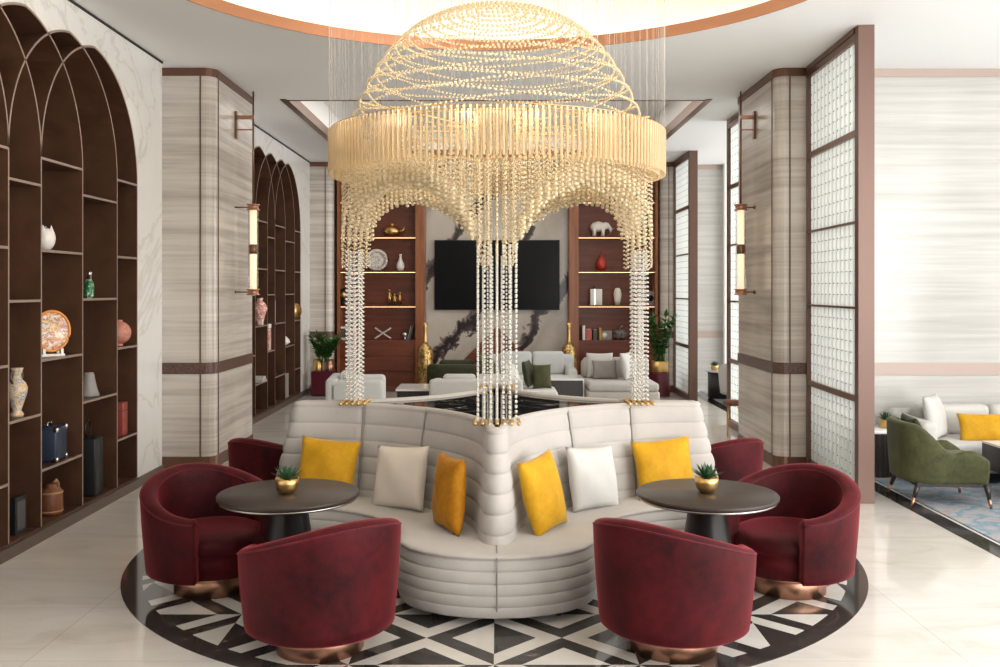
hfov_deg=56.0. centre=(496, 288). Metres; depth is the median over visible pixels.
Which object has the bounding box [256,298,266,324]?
patterned vase
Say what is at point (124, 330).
vase
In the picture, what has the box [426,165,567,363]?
wall
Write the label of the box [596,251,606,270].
vase
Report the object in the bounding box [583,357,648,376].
cushion
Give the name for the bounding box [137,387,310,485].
baseboard
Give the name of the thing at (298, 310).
disc
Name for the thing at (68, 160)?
bookcase
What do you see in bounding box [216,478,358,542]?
round table
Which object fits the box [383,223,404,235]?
teapot
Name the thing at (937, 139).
wall
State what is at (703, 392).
area rug
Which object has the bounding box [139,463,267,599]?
tub chair
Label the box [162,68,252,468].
column
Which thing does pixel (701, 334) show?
trim
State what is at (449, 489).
cushion
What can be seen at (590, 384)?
seat cushion
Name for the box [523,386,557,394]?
bench
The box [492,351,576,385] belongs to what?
lounge sofa
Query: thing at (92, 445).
case
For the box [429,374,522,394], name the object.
lounge sofa
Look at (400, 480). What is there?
cushion
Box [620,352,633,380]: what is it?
cushion
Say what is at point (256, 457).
tub chair
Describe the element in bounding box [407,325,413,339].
book
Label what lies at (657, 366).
potted plant
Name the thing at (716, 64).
ceiling
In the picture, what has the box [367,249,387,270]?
plate
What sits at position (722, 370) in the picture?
barrel armchair
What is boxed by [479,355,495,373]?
cushion
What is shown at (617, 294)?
stone vase
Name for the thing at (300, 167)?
wall
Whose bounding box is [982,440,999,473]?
coffee table
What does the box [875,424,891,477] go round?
side table
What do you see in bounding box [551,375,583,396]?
table
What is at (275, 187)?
bookcase
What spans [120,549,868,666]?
medallion
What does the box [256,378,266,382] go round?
book
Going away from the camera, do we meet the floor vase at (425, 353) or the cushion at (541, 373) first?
the cushion at (541, 373)
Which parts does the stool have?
leg, seat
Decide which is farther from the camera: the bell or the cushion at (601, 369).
the cushion at (601, 369)
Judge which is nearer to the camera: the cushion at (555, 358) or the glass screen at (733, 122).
the glass screen at (733, 122)
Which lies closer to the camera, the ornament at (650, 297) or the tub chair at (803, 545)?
the tub chair at (803, 545)
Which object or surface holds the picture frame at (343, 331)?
on the bookcase at (395, 358)
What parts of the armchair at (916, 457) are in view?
leg, leg, under frame, leg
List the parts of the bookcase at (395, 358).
shelf, shelf, shelf, shelf, drawer, drawer, drawer, panel, kick plate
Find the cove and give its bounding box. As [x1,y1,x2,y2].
[224,0,769,39]
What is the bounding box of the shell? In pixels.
[285,336,289,345]
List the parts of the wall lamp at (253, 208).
bracket plate, bracket arm, hanging rod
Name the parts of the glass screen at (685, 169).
rail, rail, glass panel, glass panel, glass panel, glass panel, glass panel, post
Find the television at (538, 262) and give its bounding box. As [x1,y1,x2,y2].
[434,240,559,309]
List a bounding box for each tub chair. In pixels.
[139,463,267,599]
[227,438,282,480]
[237,518,401,663]
[592,517,756,663]
[711,438,763,480]
[727,463,860,599]
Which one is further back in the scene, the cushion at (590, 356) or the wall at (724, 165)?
the wall at (724, 165)
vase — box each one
[42,225,55,249]
[118,320,130,345]
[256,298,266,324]
[396,254,404,270]
[417,323,432,383]
[562,323,576,368]
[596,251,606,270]
[613,288,621,304]
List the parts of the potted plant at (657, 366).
pot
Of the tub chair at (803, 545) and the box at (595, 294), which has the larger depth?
the box at (595, 294)
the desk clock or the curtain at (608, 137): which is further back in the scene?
the desk clock
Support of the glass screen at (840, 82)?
on the floor
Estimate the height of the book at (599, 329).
0.222 m
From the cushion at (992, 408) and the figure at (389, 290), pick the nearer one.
the cushion at (992, 408)
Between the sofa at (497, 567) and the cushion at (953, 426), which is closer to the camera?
the sofa at (497, 567)
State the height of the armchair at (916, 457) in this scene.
0.724 m
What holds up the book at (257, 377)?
on the book at (265, 379)
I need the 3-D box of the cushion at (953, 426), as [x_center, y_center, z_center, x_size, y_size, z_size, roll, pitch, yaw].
[4.670,1.343,9.700,0.768,0.310,0.180,0,0,0]
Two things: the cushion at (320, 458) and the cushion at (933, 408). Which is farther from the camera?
the cushion at (933, 408)
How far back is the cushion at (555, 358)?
16.52 m
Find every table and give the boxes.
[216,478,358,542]
[396,384,428,397]
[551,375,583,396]
[636,478,779,543]
[705,369,726,398]
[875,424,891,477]
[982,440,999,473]
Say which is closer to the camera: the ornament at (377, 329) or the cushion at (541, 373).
the cushion at (541, 373)
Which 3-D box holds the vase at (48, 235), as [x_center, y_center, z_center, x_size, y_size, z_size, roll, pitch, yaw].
[-3.570,-0.404,7.430,0.149,0.207,0.149,0,0,0]
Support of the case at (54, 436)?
on the bookcase at (68, 160)
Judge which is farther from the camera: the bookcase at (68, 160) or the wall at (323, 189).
the wall at (323, 189)
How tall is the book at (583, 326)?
0.272 m
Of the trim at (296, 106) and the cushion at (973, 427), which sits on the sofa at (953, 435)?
the cushion at (973, 427)
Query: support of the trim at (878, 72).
attached to the wall at (937, 139)
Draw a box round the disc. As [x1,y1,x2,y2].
[295,303,301,319]
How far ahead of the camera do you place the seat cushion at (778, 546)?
5.69 m
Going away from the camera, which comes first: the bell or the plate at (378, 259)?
the bell
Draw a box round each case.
[42,421,67,462]
[83,419,102,496]
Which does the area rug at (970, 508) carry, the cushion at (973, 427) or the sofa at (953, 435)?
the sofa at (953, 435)
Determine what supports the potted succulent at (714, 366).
on the side table at (713, 378)
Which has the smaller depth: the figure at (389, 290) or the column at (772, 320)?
the column at (772, 320)
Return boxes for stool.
[723,399,738,436]
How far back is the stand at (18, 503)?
6.89 m
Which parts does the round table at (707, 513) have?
edge trim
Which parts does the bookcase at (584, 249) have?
shelf, panel, drawer, shelf, shelf, shelf, drawer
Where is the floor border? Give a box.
[698,391,999,557]
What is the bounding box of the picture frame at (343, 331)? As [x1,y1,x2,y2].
[341,326,347,339]
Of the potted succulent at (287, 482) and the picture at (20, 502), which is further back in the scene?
the picture at (20, 502)
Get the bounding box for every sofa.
[276,383,717,618]
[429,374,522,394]
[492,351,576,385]
[581,357,659,399]
[886,404,999,473]
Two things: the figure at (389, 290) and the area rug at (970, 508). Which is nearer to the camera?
the area rug at (970, 508)
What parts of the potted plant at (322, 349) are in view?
pot, pot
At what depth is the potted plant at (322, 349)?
16.73 m
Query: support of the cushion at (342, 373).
on the lounge armchair at (374, 385)
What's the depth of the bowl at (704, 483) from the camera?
5.51 m
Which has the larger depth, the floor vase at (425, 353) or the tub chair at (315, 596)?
the floor vase at (425, 353)
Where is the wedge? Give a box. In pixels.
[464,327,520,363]
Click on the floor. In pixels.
(933, 598)
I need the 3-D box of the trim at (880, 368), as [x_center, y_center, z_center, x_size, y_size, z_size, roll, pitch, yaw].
[6.120,0.850,9.992,5.760,0.130,0.015,0,0,0]
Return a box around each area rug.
[700,391,724,402]
[875,474,999,542]
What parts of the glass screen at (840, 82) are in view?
rail, rail, glass panel, glass panel, glass panel, glass panel, glass panel, post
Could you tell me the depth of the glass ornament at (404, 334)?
17.53 m
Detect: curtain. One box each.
[341,116,490,268]
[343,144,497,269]
[495,115,652,268]
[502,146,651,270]
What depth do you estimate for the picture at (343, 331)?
17.57 m
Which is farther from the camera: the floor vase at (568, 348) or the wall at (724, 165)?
the wall at (724, 165)
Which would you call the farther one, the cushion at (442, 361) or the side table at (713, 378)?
the side table at (713, 378)
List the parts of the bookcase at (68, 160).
shelf, arch panel, arch panel, shelf, shelf, shelf, arch panel, arch panel, shelf, shelf, shelf, shelf, panel, arch panel, shelf, shelf, shelf, shelf, shelf, shelf, shelf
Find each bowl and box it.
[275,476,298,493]
[695,475,718,492]
[710,365,718,370]
[879,418,886,427]
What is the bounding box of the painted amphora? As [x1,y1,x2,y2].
[9,367,27,416]
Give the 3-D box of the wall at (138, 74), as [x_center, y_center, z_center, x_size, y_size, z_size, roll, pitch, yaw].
[-3.660,-0.220,3.090,0.420,4.240,13.180,0,0,0]
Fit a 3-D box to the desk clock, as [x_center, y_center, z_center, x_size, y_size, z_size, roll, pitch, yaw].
[2.047,0.865,17.564,0.200,0.170,0.112,0,0,0]
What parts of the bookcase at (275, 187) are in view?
arch panel, arch panel, arch panel, panel, shelf, arch panel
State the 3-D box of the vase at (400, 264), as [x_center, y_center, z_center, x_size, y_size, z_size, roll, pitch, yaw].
[-1.804,-0.495,17.570,0.150,0.310,0.150,0,0,0]
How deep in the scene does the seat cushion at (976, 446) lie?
9.08 m
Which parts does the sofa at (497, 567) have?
backrest, seat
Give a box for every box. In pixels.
[118,401,127,435]
[268,324,270,350]
[590,286,601,304]
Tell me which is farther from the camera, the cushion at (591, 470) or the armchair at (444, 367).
the armchair at (444, 367)
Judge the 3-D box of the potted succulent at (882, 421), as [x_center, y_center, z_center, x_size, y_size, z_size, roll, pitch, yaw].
[3.964,1.331,9.598,0.180,0.173,0.170,0,0,40]
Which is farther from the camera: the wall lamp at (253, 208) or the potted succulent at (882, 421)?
the wall lamp at (253, 208)
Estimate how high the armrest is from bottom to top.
0.215 m
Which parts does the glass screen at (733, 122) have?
rail, rail, glass panel, glass panel, glass panel, glass panel, glass panel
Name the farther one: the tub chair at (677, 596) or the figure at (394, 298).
the figure at (394, 298)
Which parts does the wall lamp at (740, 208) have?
hanging rod, bracket arm, bracket plate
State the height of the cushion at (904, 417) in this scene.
0.330 m
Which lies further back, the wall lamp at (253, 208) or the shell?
the shell
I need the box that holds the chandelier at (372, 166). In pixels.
[328,1,665,425]
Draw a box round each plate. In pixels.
[42,310,70,356]
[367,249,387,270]
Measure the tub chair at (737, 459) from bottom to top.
0.742 m
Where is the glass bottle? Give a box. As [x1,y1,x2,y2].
[84,272,93,297]
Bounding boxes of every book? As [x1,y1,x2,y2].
[256,376,265,379]
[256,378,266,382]
[285,373,288,397]
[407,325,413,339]
[582,325,584,339]
[585,329,591,339]
[592,329,596,339]
[598,328,601,339]
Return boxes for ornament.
[375,327,390,338]
[402,332,407,339]
[643,291,653,304]
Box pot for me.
[613,325,626,339]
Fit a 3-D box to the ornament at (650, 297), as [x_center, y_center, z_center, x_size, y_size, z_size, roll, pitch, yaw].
[2.860,0.170,17.585,0.240,0.260,0.050,0,0,0]
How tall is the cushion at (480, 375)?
0.270 m
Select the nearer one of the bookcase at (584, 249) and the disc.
the disc
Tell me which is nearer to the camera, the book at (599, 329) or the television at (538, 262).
the book at (599, 329)
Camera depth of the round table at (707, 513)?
5.44 m
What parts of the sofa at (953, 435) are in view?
frame, arm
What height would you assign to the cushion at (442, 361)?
0.350 m
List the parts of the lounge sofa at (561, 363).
frame, arm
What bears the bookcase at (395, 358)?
on the floor
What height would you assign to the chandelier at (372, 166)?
3.876 m
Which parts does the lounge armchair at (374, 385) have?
frame, arm, arm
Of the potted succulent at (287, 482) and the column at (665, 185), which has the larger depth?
the column at (665, 185)
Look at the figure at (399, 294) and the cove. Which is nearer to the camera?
the cove
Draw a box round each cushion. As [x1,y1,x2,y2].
[194,516,263,581]
[298,435,360,483]
[339,370,353,379]
[373,445,428,511]
[432,451,465,536]
[439,360,473,363]
[443,374,475,378]
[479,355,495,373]
[479,374,508,378]
[500,351,531,373]
[503,364,519,378]
[518,449,566,535]
[519,374,525,384]
[522,360,532,387]
[532,351,563,373]
[532,364,551,388]
[565,444,618,512]
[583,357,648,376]
[584,377,658,390]
[586,353,612,377]
[592,360,617,378]
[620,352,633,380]
[630,435,693,500]
[735,516,803,581]
[901,413,921,426]
[911,404,988,433]
[922,393,946,437]
[938,434,981,454]
[956,413,999,440]
[987,404,999,413]
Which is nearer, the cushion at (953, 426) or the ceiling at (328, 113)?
the cushion at (953, 426)
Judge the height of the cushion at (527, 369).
0.411 m
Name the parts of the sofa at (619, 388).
frame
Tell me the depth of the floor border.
7.77 m
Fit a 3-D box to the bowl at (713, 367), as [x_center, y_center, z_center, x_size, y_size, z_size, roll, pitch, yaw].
[3.760,1.364,16.250,0.138,0.088,0.138,0,0,38]
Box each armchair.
[326,370,385,399]
[427,360,481,383]
[718,363,726,394]
[886,416,992,508]
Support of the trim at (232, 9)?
attached to the ceiling at (716, 64)
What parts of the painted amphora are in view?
handle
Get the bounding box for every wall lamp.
[235,91,259,294]
[734,91,755,294]
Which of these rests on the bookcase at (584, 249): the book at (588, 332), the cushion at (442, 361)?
the book at (588, 332)
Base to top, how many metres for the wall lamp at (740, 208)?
2.330 m
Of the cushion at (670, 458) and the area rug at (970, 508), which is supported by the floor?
the area rug at (970, 508)
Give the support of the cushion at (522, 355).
on the lounge sofa at (561, 363)
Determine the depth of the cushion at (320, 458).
6.67 m
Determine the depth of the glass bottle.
8.23 m
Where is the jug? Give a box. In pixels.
[42,478,63,516]
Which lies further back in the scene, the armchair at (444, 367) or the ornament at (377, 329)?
the ornament at (377, 329)
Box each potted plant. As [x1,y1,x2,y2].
[307,330,344,370]
[641,309,678,372]
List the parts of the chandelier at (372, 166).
crystal rod, crystal rod, crystal rod, crystal rod, crystal rod, crystal rod, crystal rod, crystal rod, crystal rod, crystal rod, crystal rod, crystal rod, crystal rod, crystal rod, crystal rod, crystal rod, crystal rod, crystal rod, crystal rod, crystal rod, crystal rod, crystal rod, crystal rod, crystal rod, crystal rod, crystal rod, crystal rod, crystal rod, crystal rod, crystal rod, crystal rod, crystal rod, crystal rod, crystal rod, crystal rod, crystal rod, crystal rod, crystal rod, crystal rod, crystal rod, crystal rod, crystal rod, crystal rod, crystal rod, crystal rod, crystal rod, crystal rod, crystal rod, crystal rod, crystal rod, crystal rod, crystal rod, crystal rod, crystal rod, crystal rod, crystal rod, crystal rod, crystal rod, crystal rod, crystal rod, crystal rod, crystal rod, crystal rod, crystal rod, crystal rod, crystal rod, crystal rod, crystal rod, crystal rod, crystal rod, crystal rod, crystal rod, crystal rod, crystal rod, crystal rod, crystal rod, crystal rod, crystal rod, crystal rod, crystal rod, crystal rod, crystal rod, crystal rod, crystal rod, crystal rod, crystal rod, crystal rod, crystal rod, crystal rod, crystal rod, crystal rod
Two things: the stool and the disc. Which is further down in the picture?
the stool
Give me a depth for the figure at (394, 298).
17.56 m
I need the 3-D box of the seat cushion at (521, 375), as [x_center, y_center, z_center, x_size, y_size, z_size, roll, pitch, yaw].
[0.335,1.567,16.295,0.562,0.135,0.710,0,0,0]
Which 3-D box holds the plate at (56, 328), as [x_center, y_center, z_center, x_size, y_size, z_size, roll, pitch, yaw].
[-3.564,0.350,7.503,0.110,0.370,0.306,0,0,42]
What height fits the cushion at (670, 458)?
0.447 m
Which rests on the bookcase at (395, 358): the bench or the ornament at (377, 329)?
the ornament at (377, 329)
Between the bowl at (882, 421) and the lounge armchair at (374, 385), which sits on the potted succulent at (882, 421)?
the bowl at (882, 421)
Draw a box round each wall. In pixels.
[0,0,161,477]
[254,126,309,391]
[310,162,336,386]
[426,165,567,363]
[698,170,722,389]
[723,164,726,363]
[875,77,999,423]
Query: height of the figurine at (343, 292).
0.320 m
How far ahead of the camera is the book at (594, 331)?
17.49 m
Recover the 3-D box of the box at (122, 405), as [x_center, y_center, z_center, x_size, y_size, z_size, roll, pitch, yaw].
[-3.550,1.215,8.800,0.144,0.310,0.154,0,0,-5]
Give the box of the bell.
[83,372,99,396]
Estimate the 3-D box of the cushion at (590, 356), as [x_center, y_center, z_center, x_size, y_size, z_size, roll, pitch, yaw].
[1.740,1.291,15.900,0.467,0.418,0.203,0,0,-3]
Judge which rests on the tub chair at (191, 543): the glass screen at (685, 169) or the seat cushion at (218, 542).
the seat cushion at (218, 542)
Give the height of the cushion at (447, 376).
0.270 m
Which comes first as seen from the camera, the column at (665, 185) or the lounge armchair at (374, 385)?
the lounge armchair at (374, 385)
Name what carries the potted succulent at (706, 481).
on the round table at (707, 513)
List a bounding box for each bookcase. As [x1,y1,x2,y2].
[0,2,139,564]
[252,146,301,424]
[337,163,425,390]
[568,163,657,376]
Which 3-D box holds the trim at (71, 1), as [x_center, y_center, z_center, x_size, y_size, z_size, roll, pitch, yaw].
[-3.449,-2.330,6.900,0.022,0.020,20.800,0,0,0]
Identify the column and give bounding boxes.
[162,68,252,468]
[658,162,673,391]
[738,68,805,466]
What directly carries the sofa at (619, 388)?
on the floor
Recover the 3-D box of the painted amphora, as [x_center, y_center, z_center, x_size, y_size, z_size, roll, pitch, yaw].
[-3.540,0.760,6.930,0.148,0.360,0.148,0,0,40]
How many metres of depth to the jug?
7.46 m
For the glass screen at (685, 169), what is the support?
on the floor
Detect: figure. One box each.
[387,289,391,304]
[392,293,396,304]
[397,292,402,304]
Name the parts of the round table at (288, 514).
edge trim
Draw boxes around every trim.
[68,0,309,162]
[187,0,806,50]
[280,99,711,156]
[698,165,722,337]
[875,69,999,76]
[875,363,999,374]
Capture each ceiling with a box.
[73,0,999,164]
[300,101,691,149]
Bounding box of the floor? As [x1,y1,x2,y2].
[0,390,999,666]
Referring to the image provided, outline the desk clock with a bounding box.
[602,331,611,339]
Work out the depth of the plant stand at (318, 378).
16.63 m
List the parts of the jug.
handle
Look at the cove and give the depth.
9.18 m
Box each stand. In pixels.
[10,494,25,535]
[311,370,335,395]
[649,372,669,397]
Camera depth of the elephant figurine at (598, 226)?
17.50 m
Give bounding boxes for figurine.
[340,288,348,304]
[590,221,613,235]
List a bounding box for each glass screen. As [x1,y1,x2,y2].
[673,150,697,400]
[727,112,738,431]
[806,24,874,503]
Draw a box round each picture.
[17,499,24,530]
[341,329,345,337]
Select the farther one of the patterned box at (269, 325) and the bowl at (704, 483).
the patterned box at (269, 325)
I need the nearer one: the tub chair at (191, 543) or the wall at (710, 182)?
the tub chair at (191, 543)
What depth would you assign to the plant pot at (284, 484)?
5.48 m
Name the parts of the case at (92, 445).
handle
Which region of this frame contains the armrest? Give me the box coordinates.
[947,450,989,476]
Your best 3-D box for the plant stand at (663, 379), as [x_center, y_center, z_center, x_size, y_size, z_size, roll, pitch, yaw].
[2.870,1.685,16.600,0.362,0.430,0.362,0,0,0]
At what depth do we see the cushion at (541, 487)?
5.74 m
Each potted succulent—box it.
[272,464,302,493]
[693,462,722,492]
[710,361,718,370]
[876,412,890,427]
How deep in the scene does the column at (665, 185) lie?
17.32 m

